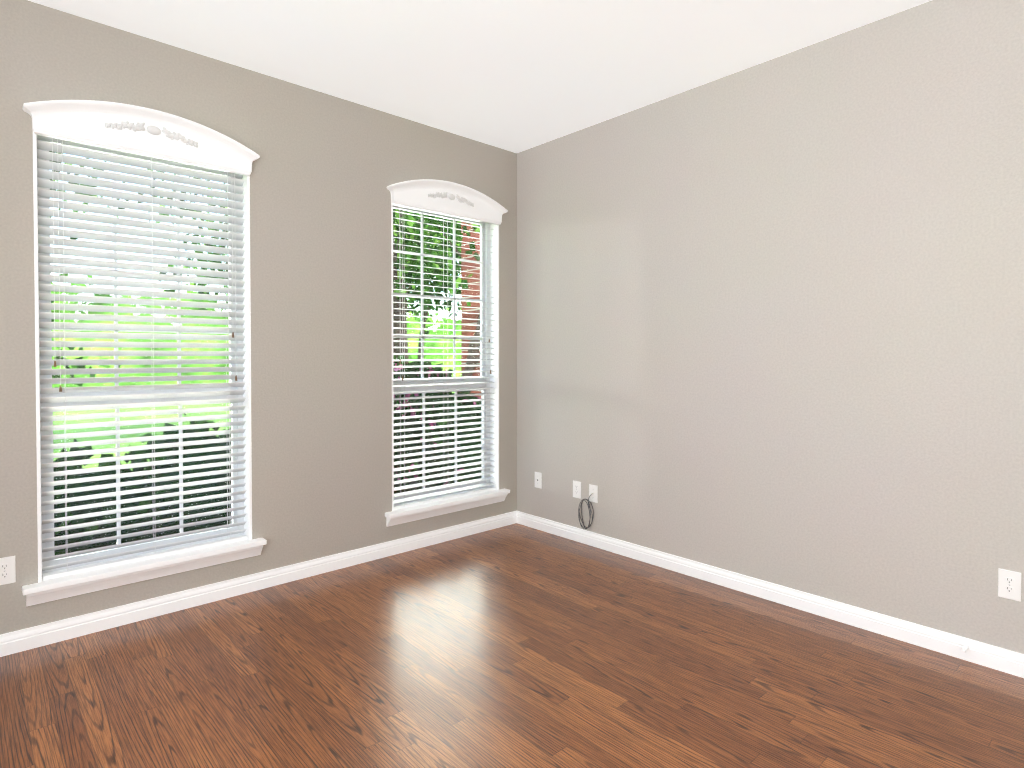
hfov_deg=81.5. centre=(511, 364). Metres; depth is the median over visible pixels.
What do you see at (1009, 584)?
electrical outlet
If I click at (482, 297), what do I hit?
blind cord
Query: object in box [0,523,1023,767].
floor
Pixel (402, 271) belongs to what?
blind cord
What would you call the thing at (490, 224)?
blind cord
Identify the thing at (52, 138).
blind cord
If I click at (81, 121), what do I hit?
window
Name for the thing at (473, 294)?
brick facade
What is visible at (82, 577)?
window sill
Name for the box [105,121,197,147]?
ornament
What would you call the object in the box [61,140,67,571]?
blind cord
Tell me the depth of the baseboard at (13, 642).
3.38 m
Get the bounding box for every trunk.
[393,211,479,393]
[400,265,408,363]
[418,293,430,358]
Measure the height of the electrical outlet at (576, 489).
0.126 m
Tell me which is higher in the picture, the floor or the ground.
the ground
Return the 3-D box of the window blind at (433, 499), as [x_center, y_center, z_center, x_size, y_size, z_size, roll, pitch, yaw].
[-0.500,-0.085,4.489,0.950,2.202,0.057,-1,1,-42]
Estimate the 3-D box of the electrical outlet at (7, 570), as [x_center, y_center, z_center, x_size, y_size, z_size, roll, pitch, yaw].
[-2.346,0.955,2.749,0.078,0.126,0.008,-1,1,-42]
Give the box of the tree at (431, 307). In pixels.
[394,216,460,334]
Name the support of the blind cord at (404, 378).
hanging from the window blind at (433, 499)
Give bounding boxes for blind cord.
[52,138,54,335]
[57,139,60,384]
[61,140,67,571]
[150,157,155,553]
[225,172,229,515]
[225,246,227,537]
[232,173,235,327]
[400,271,404,377]
[400,378,400,466]
[404,378,404,467]
[443,215,443,346]
[447,215,447,246]
[482,297,482,487]
[486,223,486,420]
[490,224,490,369]
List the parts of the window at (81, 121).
glass panel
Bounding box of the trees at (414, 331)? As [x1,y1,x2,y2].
[51,236,460,387]
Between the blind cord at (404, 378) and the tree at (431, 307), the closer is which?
the blind cord at (404, 378)
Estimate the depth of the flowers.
5.42 m
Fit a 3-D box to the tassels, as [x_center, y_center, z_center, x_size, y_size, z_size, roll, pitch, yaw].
[-1.905,-0.028,3.159,0.845,0.312,0.013,-1,1,-42]
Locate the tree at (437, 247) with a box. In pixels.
[173,174,479,315]
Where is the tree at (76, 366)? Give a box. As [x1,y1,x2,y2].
[49,151,164,387]
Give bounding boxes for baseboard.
[0,511,516,656]
[517,511,1023,677]
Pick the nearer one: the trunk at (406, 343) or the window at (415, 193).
the window at (415, 193)
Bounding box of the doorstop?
[961,643,969,653]
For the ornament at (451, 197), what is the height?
0.072 m
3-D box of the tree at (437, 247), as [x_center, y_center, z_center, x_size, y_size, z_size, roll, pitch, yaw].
[-1.417,-3.304,8.565,7.262,5.700,6.617,-1,1,-42]
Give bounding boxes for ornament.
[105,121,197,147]
[428,192,473,206]
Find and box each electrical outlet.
[0,556,15,584]
[535,472,541,488]
[573,480,580,498]
[578,484,597,528]
[998,568,1020,601]
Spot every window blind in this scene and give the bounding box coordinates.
[37,135,246,579]
[393,205,495,509]
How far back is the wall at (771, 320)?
3.21 m
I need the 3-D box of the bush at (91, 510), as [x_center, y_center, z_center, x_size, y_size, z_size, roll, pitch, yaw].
[-3.131,1.288,3.877,1.604,1.396,1.215,-1,1,-42]
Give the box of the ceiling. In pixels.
[28,0,931,152]
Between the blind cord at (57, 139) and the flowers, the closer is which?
the blind cord at (57, 139)
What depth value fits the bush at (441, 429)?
5.50 m
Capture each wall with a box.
[0,0,516,634]
[517,0,1023,653]
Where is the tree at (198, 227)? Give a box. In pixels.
[128,169,406,293]
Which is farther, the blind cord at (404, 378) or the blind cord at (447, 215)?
the blind cord at (447, 215)
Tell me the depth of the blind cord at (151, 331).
3.18 m
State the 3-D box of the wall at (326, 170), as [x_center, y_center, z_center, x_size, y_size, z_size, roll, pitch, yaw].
[-1.653,-0.191,3.472,4.750,3.050,0.150,-1,1,-42]
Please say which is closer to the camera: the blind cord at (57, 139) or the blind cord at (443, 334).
the blind cord at (57, 139)
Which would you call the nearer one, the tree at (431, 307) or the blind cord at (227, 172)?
the blind cord at (227, 172)
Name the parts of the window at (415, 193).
glass panel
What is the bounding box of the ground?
[53,392,453,470]
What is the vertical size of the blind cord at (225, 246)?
2.149 m
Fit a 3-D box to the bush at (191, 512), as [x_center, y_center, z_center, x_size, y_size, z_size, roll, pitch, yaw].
[-2.341,1.213,4.709,1.403,1.561,1.207,-1,1,-42]
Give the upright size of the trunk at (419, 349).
9.514 m
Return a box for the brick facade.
[461,222,480,397]
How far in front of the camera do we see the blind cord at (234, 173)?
3.42 m
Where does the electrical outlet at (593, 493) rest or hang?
attached to the wall at (771, 320)
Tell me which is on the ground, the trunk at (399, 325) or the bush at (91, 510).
the trunk at (399, 325)
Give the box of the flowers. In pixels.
[393,361,480,484]
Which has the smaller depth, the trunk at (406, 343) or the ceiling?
the ceiling
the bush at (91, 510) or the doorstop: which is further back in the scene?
the bush at (91, 510)
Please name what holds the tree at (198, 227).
attached to the trunk
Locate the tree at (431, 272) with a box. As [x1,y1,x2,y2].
[159,209,460,317]
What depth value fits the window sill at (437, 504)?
4.38 m
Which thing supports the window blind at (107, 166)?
attached to the window at (81, 121)
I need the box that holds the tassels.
[54,332,236,391]
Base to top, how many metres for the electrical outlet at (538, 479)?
0.126 m
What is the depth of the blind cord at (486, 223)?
4.72 m
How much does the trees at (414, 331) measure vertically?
7.850 m
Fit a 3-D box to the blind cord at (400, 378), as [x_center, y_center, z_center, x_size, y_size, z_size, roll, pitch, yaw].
[-0.799,-0.065,4.252,0.002,2.149,0.002,-1,1,-42]
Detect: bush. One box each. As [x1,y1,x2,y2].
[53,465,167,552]
[131,423,231,538]
[393,361,480,493]
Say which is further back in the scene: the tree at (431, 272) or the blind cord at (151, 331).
the tree at (431, 272)
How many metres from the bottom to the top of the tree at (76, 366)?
8.989 m
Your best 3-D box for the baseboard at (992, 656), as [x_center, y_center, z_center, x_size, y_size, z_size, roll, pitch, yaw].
[1.703,1.290,3.108,0.016,0.098,4.950,-1,1,-42]
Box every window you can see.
[23,100,259,582]
[387,179,507,510]

